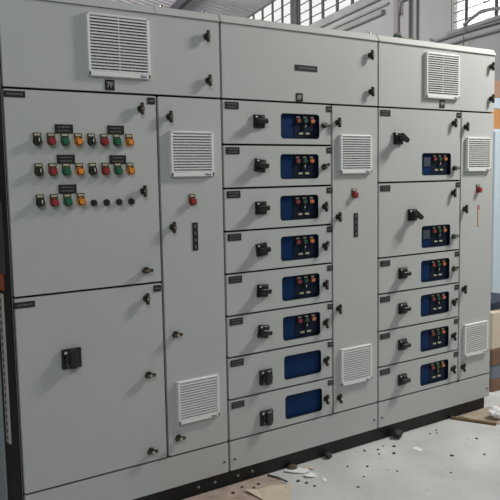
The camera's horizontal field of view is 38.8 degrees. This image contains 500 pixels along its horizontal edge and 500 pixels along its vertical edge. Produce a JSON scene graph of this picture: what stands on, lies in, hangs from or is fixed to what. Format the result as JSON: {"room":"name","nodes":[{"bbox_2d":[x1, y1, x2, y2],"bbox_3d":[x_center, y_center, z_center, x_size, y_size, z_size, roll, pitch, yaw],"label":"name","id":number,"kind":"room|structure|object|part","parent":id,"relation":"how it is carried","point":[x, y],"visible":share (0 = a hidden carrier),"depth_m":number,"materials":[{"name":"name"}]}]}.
{"room":"electrical room","nodes":[
{"label":"electrical room","id":0,"kind":"room"},
{"bbox_2d":[110,0,274,17],"bbox_3d":[-3.771,-5.373,7.845,11.061,3.018,22.004,-3,6,-19],"label":"ceiling","id":1,"kind":"structure","parent":0,"point":[236,8],"depth_m":13.83,"materials":[{"name":"white metal"}]},
{"bbox_2d":[170,0,191,9],"bbox_3d":[-2.589,-4.989,8.302,6.050,1.755,22.000,-3,6,-19],"label":"trim","id":2,"kind":"structure","parent":1,"relation":"attached to","point":[179,4],"depth_m":13.69,"materials":[{"name":"grey metal"}]},
{"bbox_2d":[183,390,499,499],"bbox_3d":[-2.606,0.841,7.109,18.000,0.100,25.000,-5,7,-34],"label":"floor","id":3,"kind":"structure","parent":0,"point":[425,474],"depth_m":3.58,"materials":[{"name":"concrete"}]},
{"bbox_2d":[0,0,228,499],"bbox_3d":[-0.658,0.053,3.198,0.982,2.217,0.556,-5,7,-34],"label":"tall cabinet","id":4,"kind":"object","parent":3,"relation":"on","point":[113,381],"visible":1,"depth_m":2.95,"materials":[{"name":"grey metal"}]},
{"bbox_3d":[-1.114,0.694,3.096,0.016,0.820,0.274,-5,7,-34],"label":"panel","id":5,"kind":"part","parent":4,"relation":"part of","materials":[{"name":"grey paint"}]},
{"bbox_3d":[-0.994,0.483,2.884,0.013,0.620,0.045,-5,7,-34],"label":"perforated rail","id":6,"kind":"part","parent":4,"relation":"part of","materials":[{"name":"silver metal"}]},
{"bbox_3d":[-0.989,0.086,2.833,0.007,2.080,0.206,-5,7,-34],"label":"frame","id":7,"kind":"part","parent":4,"relation":"part of","materials":[{"name":"black metal"}]},
{"bbox_2d":[33,132,42,145],"bbox_3d":[-0.817,-0.428,2.735,0.037,0.050,0.029,-5,7,-34],"label":"switch","id":8,"kind":"object","parent":4,"relation":"attached to","point":[37,136],"depth_m":2.74,"materials":[{"name":"black plastic"}]},
{"bbox_2d":[34,163,43,175],"bbox_3d":[-0.815,-0.311,2.748,0.037,0.050,0.029,-5,7,-34],"label":"switch","id":9,"kind":"object","parent":4,"relation":"attached to","point":[38,167],"depth_m":2.75,"materials":[{"name":"black plastic"}]},
{"bbox_2d":[36,194,45,206],"bbox_3d":[-0.812,-0.191,2.760,0.037,0.050,0.029,-5,7,-34],"label":"switch","id":10,"kind":"object","parent":4,"relation":"attached to","point":[40,198],"depth_m":2.76,"materials":[{"name":"black plastic"}]},
{"bbox_3d":[-0.720,0.442,2.878,0.082,0.082,0.036,-5,7,-34],"label":"rotary handle","id":11,"kind":"part","parent":4,"relation":"part of","materials":[{"name":"black plastic"}]},
{"bbox_2d":[74,133,83,145],"bbox_3d":[-0.682,-0.441,2.829,0.037,0.050,0.023,-5,7,-34],"label":"lamp","id":12,"kind":"object","parent":4,"relation":"attached to","point":[78,137],"depth_m":2.83,"materials":[{"name":"orange plastic"}]},
{"bbox_2d":[75,163,84,175],"bbox_3d":[-0.680,-0.323,2.841,0.037,0.050,0.023,-5,7,-34],"label":"lamp","id":13,"kind":"object","parent":4,"relation":"attached to","point":[79,167],"depth_m":2.84,"materials":[{"name":"orange plastic"}]},
{"bbox_2d":[76,193,85,205],"bbox_3d":[-0.678,-0.203,2.854,0.037,0.050,0.023,-5,7,-34],"label":"lamp","id":14,"kind":"object","parent":4,"relation":"attached to","point":[80,197],"depth_m":2.85,"materials":[{"name":"orange plastic"}]},
{"bbox_3d":[-0.662,-0.236,2.887,0.632,0.792,0.019,-5,7,-34],"label":"compartment door","id":15,"kind":"part","parent":4,"relation":"part of","materials":[{"name":"grey metal"}]},
{"bbox_3d":[-0.647,0.559,2.971,0.632,0.787,0.019,-5,7,-34],"label":"compartment door","id":16,"kind":"part","parent":4,"relation":"part of","materials":[{"name":"grey metal"}]},
{"bbox_2d":[87,133,96,145],"bbox_3d":[-0.635,-0.445,2.857,0.037,0.050,0.029,-5,7,-34],"label":"switch","id":17,"kind":"object","parent":4,"relation":"attached to","point":[91,137],"depth_m":2.86,"materials":[{"name":"black plastic"}]},
{"bbox_2d":[88,163,97,174],"bbox_3d":[-0.633,-0.327,2.869,0.037,0.050,0.029,-5,7,-34],"label":"switch","id":18,"kind":"object","parent":4,"relation":"attached to","point":[92,167],"depth_m":2.87,"materials":[{"name":"black plastic"}]},
{"bbox_3d":[-0.634,-0.192,2.890,0.028,0.027,0.014,-5,7,-34],"label":"round knob","id":19,"kind":"part","parent":4,"relation":"part of","materials":[{"name":"black plastic"}]},
{"bbox_3d":[-0.589,-0.196,2.920,0.028,0.027,0.014,-5,7,-34],"label":"round knob","id":20,"kind":"part","parent":4,"relation":"part of","materials":[{"name":"black plastic"}]},
{"bbox_3d":[-0.538,-0.816,2.916,0.955,0.330,0.019,-5,7,-34],"label":"door","id":21,"kind":"part","parent":4,"relation":"part of","materials":[{"name":"grey metal"}]},
{"bbox_3d":[-0.572,-0.673,2.893,0.042,0.042,0.004,-5,7,-34],"label":"plate","id":22,"kind":"part","parent":4,"relation":"part of","materials":[{"name":"black plastic"}]},
{"bbox_2d":[85,12,150,79],"bbox_3d":[-0.535,-0.830,2.894,0.272,0.247,0.020,-5,7,-34],"label":"vent","id":23,"kind":"object","parent":4,"relation":"attached to","point":[117,44],"depth_m":2.89,"materials":[{"name":"white plastic"}]},
{"bbox_3d":[-0.543,-0.200,2.950,0.028,0.027,0.014,-5,7,-34],"label":"round knob","id":24,"kind":"part","parent":4,"relation":"part of","materials":[{"name":"black plastic"}]},
{"bbox_3d":[-0.504,1.018,3.110,0.955,0.142,0.019,-5,7,-34],"label":"panel","id":25,"kind":"part","parent":4,"relation":"part of","materials":[{"name":"grey metal"}]},
{"bbox_2d":[125,134,133,145],"bbox_3d":[-0.499,-0.457,2.950,0.037,0.050,0.023,-5,7,-34],"label":"lamp","id":26,"kind":"object","parent":4,"relation":"attached to","point":[129,138],"depth_m":2.95,"materials":[{"name":"orange plastic"}]},
{"bbox_2d":[126,163,134,174],"bbox_3d":[-0.497,-0.340,2.963,0.037,0.050,0.023,-5,7,-34],"label":"lamp","id":27,"kind":"object","parent":4,"relation":"attached to","point":[130,167],"depth_m":2.96,"materials":[{"name":"orange plastic"}]},
{"bbox_3d":[-0.497,-0.204,2.981,0.028,0.027,0.014,-5,7,-34],"label":"round knob","id":28,"kind":"part","parent":4,"relation":"part of","materials":[{"name":"black plastic"}]},
{"bbox_2d":[169,131,213,176],"bbox_3d":[-0.255,-0.422,3.121,0.216,0.197,0.020,-5,7,-34],"label":"vent","id":29,"kind":"object","parent":4,"relation":"attached to","point":[191,153],"depth_m":3.12,"materials":[{"name":"white plastic"}]},
{"bbox_3d":[-0.253,0.124,3.196,0.311,1.589,0.019,-5,7,-34],"label":"cable chamber door","id":30,"kind":"part","parent":4,"relation":"part of","materials":[{"name":"grey metal"}]},
{"bbox_2d":[176,374,219,424],"bbox_3d":[-0.234,0.681,3.238,0.216,0.197,0.020,-5,7,-34],"label":"vent","id":31,"kind":"object","parent":4,"relation":"attached to","point":[197,395],"depth_m":3.23,"materials":[{"name":"white plastic"}]},
{"bbox_2d":[184,476,282,499],"bbox_3d":[-0.012,1.156,3.185,0.612,0.004,0.472,-5,7,-34],"label":"cardboard sheet","id":32,"kind":"object","parent":3,"relation":"on","point":[224,493],"visible":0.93,"depth_m":3.35,"materials":[{"name":"brown cardboard"}]},
{"bbox_2d":[244,482,291,499],"bbox_3d":[0.115,1.135,3.267,0.237,0.012,0.218,-3,6,-16],"label":"cardboard","id":33,"kind":"object","parent":32,"relation":"on","point":[273,492],"visible":1,"depth_m":3.31,"materials":[{"name":"beige cardboard"}]},
{"bbox_2d":[267,474,287,481],"bbox_3d":[0.136,1.115,3.471,0.125,0.010,0.013,4,8,41],"label":"rod","id":34,"kind":"object","parent":32,"relation":"on","point":[267,474],"visible":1,"depth_m":3.47,"materials":[{"name":"grey metal"}]},
{"bbox_2d":[288,464,297,469],"bbox_3d":[0.216,1.099,3.596,0.050,0.022,0.052,-1,6,-1],"label":"scrap","id":35,"kind":"object","parent":3,"relation":"on","point":[291,466],"visible":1,"depth_m":3.58,"materials":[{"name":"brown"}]},
{"bbox_2d":[284,468,309,472],"bbox_3d":[0.236,1.108,3.564,0.133,0.008,0.058,-1,6,5],"label":"plastic offcut","id":36,"kind":"object","parent":3,"relation":"on","point":[298,470],"visible":1,"depth_m":3.56,"materials":[{"name":"white plastic"}]},
{"bbox_2d":[218,15,378,485],"bbox_3d":[0.154,-0.018,3.733,0.968,2.217,0.566,-5,7,-34],"label":"tall cabinet","id":37,"kind":"object","parent":3,"relation":"on","point":[298,103],"visible":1,"depth_m":3.50,"materials":[{"name":"grey metal"}]},
{"bbox_3d":[0.052,-0.599,3.296,0.062,0.062,0.046,-5,7,-34],"label":"rotary handle","id":38,"kind":"part","parent":37,"relation":"part of","materials":[{"name":"black plastic"}]},
{"bbox_3d":[0.057,-0.396,3.318,0.062,0.062,0.046,5,2,-34],"label":"rotary handle","id":39,"kind":"part","parent":37,"relation":"part of","materials":[{"name":"black plastic"}]},
{"bbox_3d":[0.061,-0.198,3.339,0.062,0.062,0.046,-5,7,-34],"label":"rotary handle","id":40,"kind":"part","parent":37,"relation":"part of","materials":[{"name":"black plastic"}]},
{"bbox_3d":[0.065,-0.001,3.361,0.062,0.062,0.046,-12,11,-33],"label":"rotary handle","id":41,"kind":"part","parent":37,"relation":"part of","materials":[{"name":"black plastic"}]},
{"bbox_3d":[0.070,0.196,3.382,0.062,0.062,0.046,0,5,-34],"label":"rotary handle","id":42,"kind":"part","parent":37,"relation":"part of","materials":[{"name":"black plastic"}]},
{"bbox_3d":[0.074,0.394,3.403,0.062,0.062,0.046,7,1,-34],"label":"rotary handle","id":43,"kind":"part","parent":37,"relation":"part of","materials":[{"name":"black plastic"}]},
{"bbox_3d":[0.084,0.618,3.437,0.074,0.074,0.036,-5,7,-34],"label":"rotary handle","id":44,"kind":"part","parent":37,"relation":"part of","materials":[{"name":"black plastic"}]},
{"bbox_3d":[0.088,0.819,3.458,0.074,0.074,0.036,-5,7,-34],"label":"rotary handle","id":45,"kind":"part","parent":37,"relation":"part of","materials":[{"name":"black plastic"}]},
{"bbox_3d":[0.136,-0.605,3.391,0.634,0.194,0.019,-5,7,-34],"label":"feeder door","id":46,"kind":"part","parent":37,"relation":"part of","materials":[{"name":"grey metal"}]},
{"bbox_3d":[0.140,-0.404,3.413,0.634,0.190,0.019,-5,7,-34],"label":"feeder door","id":47,"kind":"part","parent":37,"relation":"part of","materials":[{"name":"grey metal"}]},
{"bbox_3d":[0.143,-0.206,3.433,0.634,0.188,0.019,-5,7,-34],"label":"feeder door","id":48,"kind":"part","parent":37,"relation":"part of","materials":[{"name":"grey metal"}]},
{"bbox_3d":[0.147,-0.009,3.454,0.634,0.188,0.019,-5,7,-34],"label":"feeder door","id":49,"kind":"part","parent":37,"relation":"part of","materials":[{"name":"grey metal"}]},
{"bbox_3d":[0.150,0.188,3.475,0.634,0.189,0.019,-5,7,-34],"label":"feeder door","id":50,"kind":"part","parent":37,"relation":"part of","materials":[{"name":"grey metal"}]},
{"bbox_3d":[0.154,0.386,3.496,0.634,0.188,0.019,-5,7,-34],"label":"feeder door","id":51,"kind":"part","parent":37,"relation":"part of","materials":[{"name":"grey metal"}]},
{"bbox_3d":[0.158,0.585,3.517,0.634,0.193,0.019,-5,7,-34],"label":"feeder door","id":52,"kind":"part","parent":37,"relation":"part of","materials":[{"name":"grey metal"}]},
{"bbox_3d":[0.161,0.785,3.538,0.634,0.189,0.019,-5,7,-34],"label":"feeder door","id":53,"kind":"part","parent":37,"relation":"part of","materials":[{"name":"grey metal"}]},
{"bbox_3d":[0.265,-0.887,3.452,0.956,0.330,0.019,-5,7,-34],"label":"door","id":54,"kind":"part","parent":37,"relation":"part of","materials":[{"name":"grey metal"}]},
{"bbox_3d":[0.240,-0.738,3.435,0.042,0.042,0.004,-5,7,-34],"label":"plate","id":55,"kind":"part","parent":37,"relation":"part of","materials":[{"name":"black"}]},
{"bbox_3d":[0.240,-0.210,3.498,0.248,0.132,0.020,-5,7,-34],"label":"control panel","id":56,"kind":"part","parent":37,"relation":"part of","materials":[{"name":"blue plastic"}]},
{"bbox_3d":[0.239,-0.410,3.479,0.248,0.132,0.020,-5,7,-34],"label":"control panel","id":57,"kind":"part","parent":37,"relation":"part of","materials":[{"name":"blue"}]},
{"bbox_3d":[0.243,-0.014,3.518,0.248,0.132,0.020,-5,7,-34],"label":"control panel","id":58,"kind":"part","parent":37,"relation":"part of","materials":[{"name":"blue plastic"}]},
{"bbox_3d":[0.241,-0.603,3.462,0.248,0.132,0.020,-5,7,-34],"label":"control panel","id":59,"kind":"part","parent":37,"relation":"part of","materials":[{"name":"blue plastic"}]},
{"bbox_3d":[0.250,0.183,3.542,0.248,0.132,0.020,-5,7,-34],"label":"control panel","id":60,"kind":"part","parent":37,"relation":"part of","materials":[{"name":"blue plastic"}]},
{"bbox_3d":[0.256,0.381,3.563,0.248,0.132,0.020,-5,7,-34],"label":"control panel","id":61,"kind":"part","parent":37,"relation":"part of","materials":[{"name":"blue"}]},
{"bbox_3d":[0.262,0.577,3.587,0.248,0.132,0.020,-5,7,-34],"label":"control panel","id":62,"kind":"part","parent":37,"relation":"part of","materials":[{"name":"blue plastic"}]},
{"bbox_3d":[0.298,0.947,3.645,0.956,0.142,0.019,-5,7,-34],"label":"panel","id":63,"kind":"part","parent":37,"relation":"part of","materials":[{"name":"grey metal"}]},
{"bbox_3d":[0.269,0.779,3.610,0.248,0.132,0.020,-5,7,-34],"label":"control panel","id":64,"kind":"part","parent":37,"relation":"part of","materials":[{"name":"blue"}]},
{"bbox_2d":[309,197,313,203],"bbox_3d":[0.307,-0.247,3.535,0.030,0.038,0.012,-5,7,-34],"label":"lamp","id":65,"kind":"object","parent":37,"relation":"attached to","point":[311,199],"depth_m":3.53,"materials":[{"name":"orange plastic"}]},
{"bbox_2d":[309,236,314,243],"bbox_3d":[0.310,-0.050,3.556,0.030,0.038,0.012,-5,7,-34],"label":"lamp","id":66,"kind":"object","parent":37,"relation":"attached to","point":[311,238],"depth_m":3.55,"materials":[{"name":"orange plastic"}]},
{"bbox_2d":[309,156,314,163],"bbox_3d":[0.306,-0.446,3.516,0.030,0.038,0.012,-5,7,-34],"label":"lamp","id":67,"kind":"object","parent":37,"relation":"attached to","point":[311,158],"depth_m":3.51,"materials":[{"name":"orange plastic"}]},
{"bbox_2d":[310,117,314,123],"bbox_3d":[0.308,-0.639,3.499,0.030,0.038,0.012,-5,7,-34],"label":"lamp","id":68,"kind":"object","parent":37,"relation":"attached to","point":[312,119],"depth_m":3.50,"materials":[{"name":"orange plastic"}]},
{"bbox_2d":[310,275,315,282],"bbox_3d":[0.317,0.147,3.579,0.030,0.038,0.012,-5,7,-34],"label":"lamp","id":69,"kind":"object","parent":37,"relation":"attached to","point":[312,277],"depth_m":3.58,"materials":[{"name":"orange plastic"}]},
{"bbox_2d":[311,314,316,321],"bbox_3d":[0.323,0.344,3.601,0.030,0.038,0.012,-5,7,-34],"label":"lamp","id":70,"kind":"object","parent":37,"relation":"attached to","point":[313,316],"depth_m":3.60,"materials":[{"name":"orange plastic"}]},
{"bbox_3d":[0.550,0.053,3.732,0.310,1.589,0.019,-5,7,-34],"label":"cable chamber door","id":71,"kind":"part","parent":37,"relation":"part of","materials":[{"name":"grey metal"}]},
{"bbox_2d":[339,135,371,173],"bbox_3d":[0.546,-0.493,3.655,0.216,0.197,0.020,-5,7,-34],"label":"vent","id":72,"kind":"object","parent":37,"relation":"attached to","point":[355,151],"depth_m":3.65,"materials":[{"name":"white plastic"}]},
{"bbox_2d":[340,343,371,386],"bbox_3d":[0.566,0.611,3.772,0.216,0.197,0.020,-5,7,-34],"label":"vent","id":73,"kind":"object","parent":37,"relation":"attached to","point":[355,358],"depth_m":3.77,"materials":[{"name":"white plastic"}]},
{"bbox_2d":[303,472,315,476],"bbox_3d":[0.301,1.113,3.502,0.060,0.010,0.052,-5,7,-34],"label":"plastic offcut","id":74,"kind":"object","parent":3,"relation":"on","point":[310,474],"visible":1,"depth_m":3.50,"materials":[{"name":"white plastic"}]},
{"bbox_2d":[324,452,331,457],"bbox_3d":[0.411,1.077,3.723,0.040,0.032,0.046,-1,6,-3],"label":"scrap","id":75,"kind":"object","parent":3,"relation":"on","point":[327,455],"visible":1,"depth_m":3.71,"materials":[{"name":"grey rubber"}]},
{"bbox_2d":[392,429,402,437],"bbox_3d":[0.829,1.032,3.987,0.060,0.050,0.064,-5,7,-34],"label":"scrap","id":76,"kind":"object","parent":3,"relation":"on","point":[397,433],"visible":1,"depth_m":3.97,"materials":[{"name":"grey rubber"}]},
{"bbox_2d":[411,447,422,451],"bbox_3d":[0.905,1.073,3.820,0.040,0.002,0.060,-5,7,-34],"label":"paper strip","id":77,"kind":"object","parent":3,"relation":"on","point":[414,448],"visible":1,"depth_m":3.82,"materials":[{"name":"white paper"}]},
{"bbox_2d":[373,34,495,440],"bbox_3d":[0.957,-0.088,4.257,0.954,2.217,0.586,-5,7,-34],"label":"tall cabinet","id":78,"kind":"object","parent":3,"relation":"on","point":[435,101],"visible":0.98,"depth_m":4.04,"materials":[{"name":"grey metal"}]},
{"bbox_3d":[0.814,-0.600,3.798,0.066,0.066,0.066,-5,7,-34],"label":"rotary handle","id":79,"kind":"part","parent":78,"relation":"part of","materials":[{"name":"black plastic"}]},
{"bbox_2d":[393,32,414,39],"bbox_3d":[0.840,-1.167,3.879,0.173,0.039,0.029,-5,7,-34],"label":"strap","id":80,"kind":"object","parent":78,"relation":"on","point":[398,34],"visible":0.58,"depth_m":3.85,"materials":[{"name":"grey"}]},
{"bbox_3d":[0.866,0.728,3.969,0.062,0.062,0.046,-5,7,-34],"label":"rotary handle","id":81,"kind":"part","parent":78,"relation":"part of","materials":[{"name":"black plastic"}]},
{"bbox_3d":[0.862,0.529,3.948,0.062,0.062,0.046,-5,7,-34],"label":"rotary handle","id":82,"kind":"part","parent":78,"relation":"part of","materials":[{"name":"black plastic"}]},
{"bbox_3d":[0.858,0.325,3.926,0.062,0.062,0.046,-5,7,-34],"label":"rotary handle","id":83,"kind":"part","parent":78,"relation":"part of","materials":[{"name":"black plastic"}]},
{"bbox_3d":[0.855,0.129,3.906,0.062,0.062,0.046,-5,7,-34],"label":"rotary handle","id":84,"kind":"part","parent":78,"relation":"part of","materials":[{"name":"black plastic"}]},
{"bbox_3d":[0.914,-0.192,3.904,0.066,0.066,0.066,-5,7,-34],"label":"rotary handle","id":85,"kind":"part","parent":78,"relation":"part of","materials":[{"name":"black plastic"}]},
{"bbox_3d":[0.969,0.716,4.077,0.645,0.184,0.019,-5,7,-34],"label":"feeder door","id":86,"kind":"part","parent":78,"relation":"part of","materials":[{"name":"grey metal"}]},
{"bbox_3d":[0.966,0.520,4.056,0.645,0.190,0.019,-5,7,-34],"label":"feeder door","id":87,"kind":"part","parent":78,"relation":"part of","materials":[{"name":"grey metal"}]},
{"bbox_3d":[0.962,0.319,4.035,0.645,0.195,0.019,-5,7,-34],"label":"feeder door","id":88,"kind":"part","parent":78,"relation":"part of","materials":[{"name":"grey metal"}]},
{"bbox_3d":[0.958,0.119,4.014,0.645,0.187,0.019,-5,7,-34],"label":"feeder door","id":89,"kind":"part","parent":78,"relation":"part of","materials":[{"name":"grey metal"}]},
{"bbox_3d":[0.953,-0.181,3.982,0.645,0.395,0.019,-5,7,-34],"label":"feeder door","id":90,"kind":"part","parent":78,"relation":"part of","materials":[{"name":"grey metal"}]},
{"bbox_3d":[0.945,-0.580,3.940,0.645,0.388,0.019,-5,7,-34],"label":"feeder door","id":91,"kind":"part","parent":78,"relation":"part of","materials":[{"name":"grey metal"}]},
{"bbox_3d":[1.097,0.876,4.178,0.945,0.142,0.019,-5,7,-34],"label":"panel","id":92,"kind":"part","parent":78,"relation":"part of","materials":[{"name":"grey metal"}]},
{"bbox_3d":[1.071,0.713,4.145,0.250,0.136,0.020,-5,7,-34],"label":"control panel","id":93,"kind":"part","parent":78,"relation":"part of","materials":[{"name":"blue plastic"}]},
{"bbox_3d":[1.067,0.514,4.124,0.250,0.136,0.020,-5,7,-34],"label":"control panel","id":94,"kind":"part","parent":78,"relation":"part of","materials":[{"name":"blue plastic"}]},
{"bbox_3d":[1.064,0.310,4.103,0.250,0.136,0.020,-5,7,-34],"label":"control panel","id":95,"kind":"part","parent":78,"relation":"part of","materials":[{"name":"blue plastic"}]},
{"bbox_3d":[1.060,0.114,4.082,0.250,0.136,0.020,-5,7,-34],"label":"control panel","id":96,"kind":"part","parent":78,"relation":"part of","materials":[{"name":"blue plastic"}]},
{"bbox_3d":[1.063,-0.958,3.985,0.945,0.330,0.019,-5,7,-34],"label":"door","id":97,"kind":"part","parent":78,"relation":"part of","materials":[{"name":"grey metal"}]},
{"bbox_3d":[1.059,-0.081,4.063,0.250,0.136,0.020,-5,7,-34],"label":"control panel","id":98,"kind":"part","parent":78,"relation":"part of","materials":[{"name":"blue plastic"}]},
{"bbox_3d":[1.051,-0.487,4.020,0.250,0.136,0.020,-5,7,-34],"label":"control panel","id":99,"kind":"part","parent":78,"relation":"part of","materials":[{"name":"blue"}]},
{"bbox_3d":[1.083,-0.823,3.997,0.042,0.042,0.004,-5,7,-34],"label":"plate","id":100,"kind":"part","parent":78,"relation":"part of","materials":[{"name":"black plastic"}]},
{"bbox_2d":[424,52,459,99],"bbox_3d":[1.079,-0.972,3.971,0.272,0.247,0.020,-5,7,-34],"label":"vent","id":101,"kind":"object","parent":78,"relation":"attached to","point":[441,69],"depth_m":3.96,"materials":[{"name":"white plastic"}]},
{"bbox_3d":[1.353,-0.018,4.268,0.288,1.589,0.019,-5,7,-34],"label":"cable chamber door","id":102,"kind":"part","parent":78,"relation":"part of","materials":[{"name":"grey metal"}]},
{"bbox_2d":[463,320,487,356],"bbox_3d":[1.373,0.539,4.310,0.216,0.197,0.020,-5,7,-34],"label":"vent","id":103,"kind":"object","parent":78,"relation":"attached to","point":[475,332],"depth_m":4.30,"materials":[{"name":"white plastic"}]},
{"bbox_2d":[465,137,491,170],"bbox_3d":[1.352,-0.565,4.193,0.216,0.197,0.020,-5,7,-34],"label":"vent","id":104,"kind":"object","parent":78,"relation":"attached to","point":[478,150],"depth_m":4.19,"materials":[{"name":"white plastic"}]},
{"bbox_2d":[451,416,496,425],"bbox_3d":[1.331,1.017,4.223,0.260,0.014,0.024,2,7,28],"label":"batten","id":105,"kind":"object","parent":3,"relation":"on","point":[452,417],"visible":1,"depth_m":4.21,"materials":[{"name":"brown wood"}]},
{"bbox_2d":[458,405,499,424],"bbox_3d":[1.590,0.999,4.387,0.646,0.005,0.430,-1,6,0],"label":"cardboard sheet","id":106,"kind":"object","parent":3,"relation":"on","point":[482,414],"visible":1,"depth_m":4.32,"materials":[{"name":"brown cardboard"}]},
{"bbox_2d":[488,406,499,418],"bbox_3d":[1.480,0.975,4.260,0.106,0.072,0.094,-5,7,-34],"label":"crumpled paper","id":107,"kind":"object","parent":106,"relation":"on","point":[494,411],"visible":1,"depth_m":4.23,"materials":[{"name":"white paper"}]},
{"bbox_2d":[488,348,499,391],"bbox_3d":[1.731,0.775,5.130,0.585,0.290,0.500,-5,7,-34],"label":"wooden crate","id":108,"kind":"object","parent":3,"relation":"on","point":[494,364],"visible":0.26,"depth_m":4.78,"materials":[{"name":"brown cardboard"}]},
{"bbox_3d":[1.733,0.877,5.141,0.585,0.085,0.500,-5,7,-34],"label":"board","id":109,"kind":"part","parent":108,"relation":"part of","materials":[{"name":"brown wood"}]},
{"bbox_2d":[490,309,499,349],"bbox_3d":[1.702,0.509,5.067,0.507,0.250,0.450,-5,7,-34],"label":"cardboard box","id":110,"kind":"object","parent":108,"relation":"on","point":[494,314],"visible":0.19,"depth_m":4.76,"materials":[{"name":"beige cardboard"}]},
{"bbox_2d":[490,292,499,309],"bbox_3d":[1.716,0.361,5.012,0.360,0.055,0.295,-5,7,-34],"label":"tool case","id":111,"kind":"object","parent":110,"relation":"on","point":[495,297],"visible":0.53,"depth_m":4.85,"materials":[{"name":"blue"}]},
{"bbox_2d":[491,129,499,292],"bbox_3d":[2.109,-0.109,6.150,0.660,1.820,0.500,-5,7,-34],"label":"locker","id":112,"kind":"object","parent":3,"relation":"on","point":[495,250],"visible":0.23,"depth_m":5.76,"materials":[{"name":"blue metal"}]},
{"bbox_2d":[491,109,499,128],"bbox_3d":[1.995,-1.086,5.982,0.432,0.161,0.400,-5,7,-34],"label":"cardboard box","id":113,"kind":"object","parent":112,"relation":"on","point":[496,112],"visible":0.04,"depth_m":5.75,"materials":[{"name":"brown cardboard"}]},
{"bbox_2d":[494,98,499,108],"bbox_3d":[1.972,-1.209,5.955,0.380,0.088,0.400,-5,7,-34],"label":"cardboard box","id":114,"kind":"object","parent":113,"relation":"on","point":[497,100],"visible":0.14,"depth_m":5.73,"materials":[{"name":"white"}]},
{"bbox_2d":[494,80,499,97],"bbox_3d":[1.974,-1.324,5.946,0.372,0.139,0.380,-5,7,-34],"label":"cardboard box","id":115,"kind":"object","parent":114,"relation":"on","point":[496,82],"visible":0.16,"depth_m":5.74,"materials":[{"name":"beige cardboard"}]},
{"bbox_2d":[322,0,499,80],"bbox_3d":[1.507,-1.894,10.014,0.080,4.580,21.900,-3,6,-19],"label":"wall","id":116,"kind":"structure","parent":0,"point":[434,16],"depth_m":8.21,"materials":[{"name":"paint"}]},
{"bbox_2d":[247,0,289,22],"bbox_3d":[-0.738,-4.399,15.993,0.044,0.770,8.720,-3,6,-19],"label":"window","id":117,"kind":"structure","parent":116,"relation":"in","point":[271,2],"depth_m":12.73,"materials":[{"name":"white glass"}]},
{"bbox_2d":[290,0,297,24],"bbox_3d":[0.785,-2.088,11.982,0.080,4.580,0.250,-3,6,-19],"label":"trim","id":118,"kind":"structure","parent":116,"relation":"attached to","point":[293,3],"depth_m":11.73,"materials":[{"name":"metal"}]},
{"bbox_2d":[298,0,353,25],"bbox_3d":[1.292,-3.835,10.295,0.040,0.770,2.930,-3,6,-19],"label":"window","id":119,"kind":"structure","parent":116,"relation":"in","point":[310,1],"depth_m":11.21,"materials":[{"name":"white glass"}]},
{"bbox_2d":[309,0,388,30],"bbox_3d":[-0.246,-3.709,14.514,0.062,0.310,11.950,-3,6,-19],"label":"trim","id":120,"kind":"structure","parent":116,"relation":"attached to","point":[360,4],"depth_m":9.79,"materials":[{"name":"white metal"}]},
{"bbox_2d":[393,0,399,37],"bbox_3d":[1.838,-1.785,8.922,0.030,4.580,0.110,-3,6,-19],"label":"trim","id":121,"kind":"structure","parent":116,"relation":"attached to","point":[395,2],"depth_m":8.79,"materials":[{"name":"grey"}]},
{"bbox_2d":[398,0,410,37],"bbox_3d":[1.903,-1.419,8.750,0.036,3.288,0.261,-3,6,-19],"label":"conduit","id":122,"kind":"object","parent":116,"relation":"attached to","point":[400,1],"visible":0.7,"depth_m":8.50,"materials":[{"name":"grey metal"}]},
{"bbox_2d":[415,0,417,39],"bbox_3d":[1.988,-1.801,8.478,0.028,4.100,0.028,-3,6,-19],"label":"conduit","id":123,"kind":"object","parent":116,"relation":"attached to","point":[416,36],"visible":0.02,"depth_m":8.37,"materials":[{"name":"grey metal"}]},
{"bbox_2d":[429,20,499,41],"bbox_3d":[2.574,-2.252,6.712,0.031,0.073,3.059,-3,6,-19],"label":"pipe","id":124,"kind":"object","parent":116,"relation":"attached to","point":[498,21],"visible":0.94,"depth_m":7.48,"materials":[{"name":"grey plastic"}]},
{"bbox_2d":[446,15,499,35],"bbox_3d":[2.675,-2.241,6.435,0.051,0.040,2.970,-3,6,-19],"label":"trim","id":125,"kind":"structure","parent":116,"relation":"attached to","point":[496,18],"depth_m":7.33,"materials":[{"name":"white metal"}]},
{"bbox_2d":[449,29,499,44],"bbox_3d":[2.634,-2.138,6.553,0.024,0.034,2.700,-3,6,-19],"label":"pipe","id":126,"kind":"object","parent":116,"relation":"attached to","point":[493,31],"visible":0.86,"depth_m":7.34,"materials":[{"name":"grey plastic"}]},
{"bbox_2d":[452,0,498,29],"bbox_3d":[2.713,-2.832,6.401,0.040,1.140,2.890,-3,6,-19],"label":"window","id":127,"kind":"structure","parent":116,"relation":"in","point":[454,2],"depth_m":7.62,"materials":[{"name":"white glass"}]},
{"bbox_2d":[463,6,499,45],"bbox_3d":[2.399,-2.180,7.147,0.044,0.518,0.780,-3,6,-22],"label":"cable","id":128,"kind":"object","parent":116,"relation":"attached to","point":[479,12],"visible":0.8,"depth_m":7.26,"materials":[{"name":"grey plastic"}]}
]}

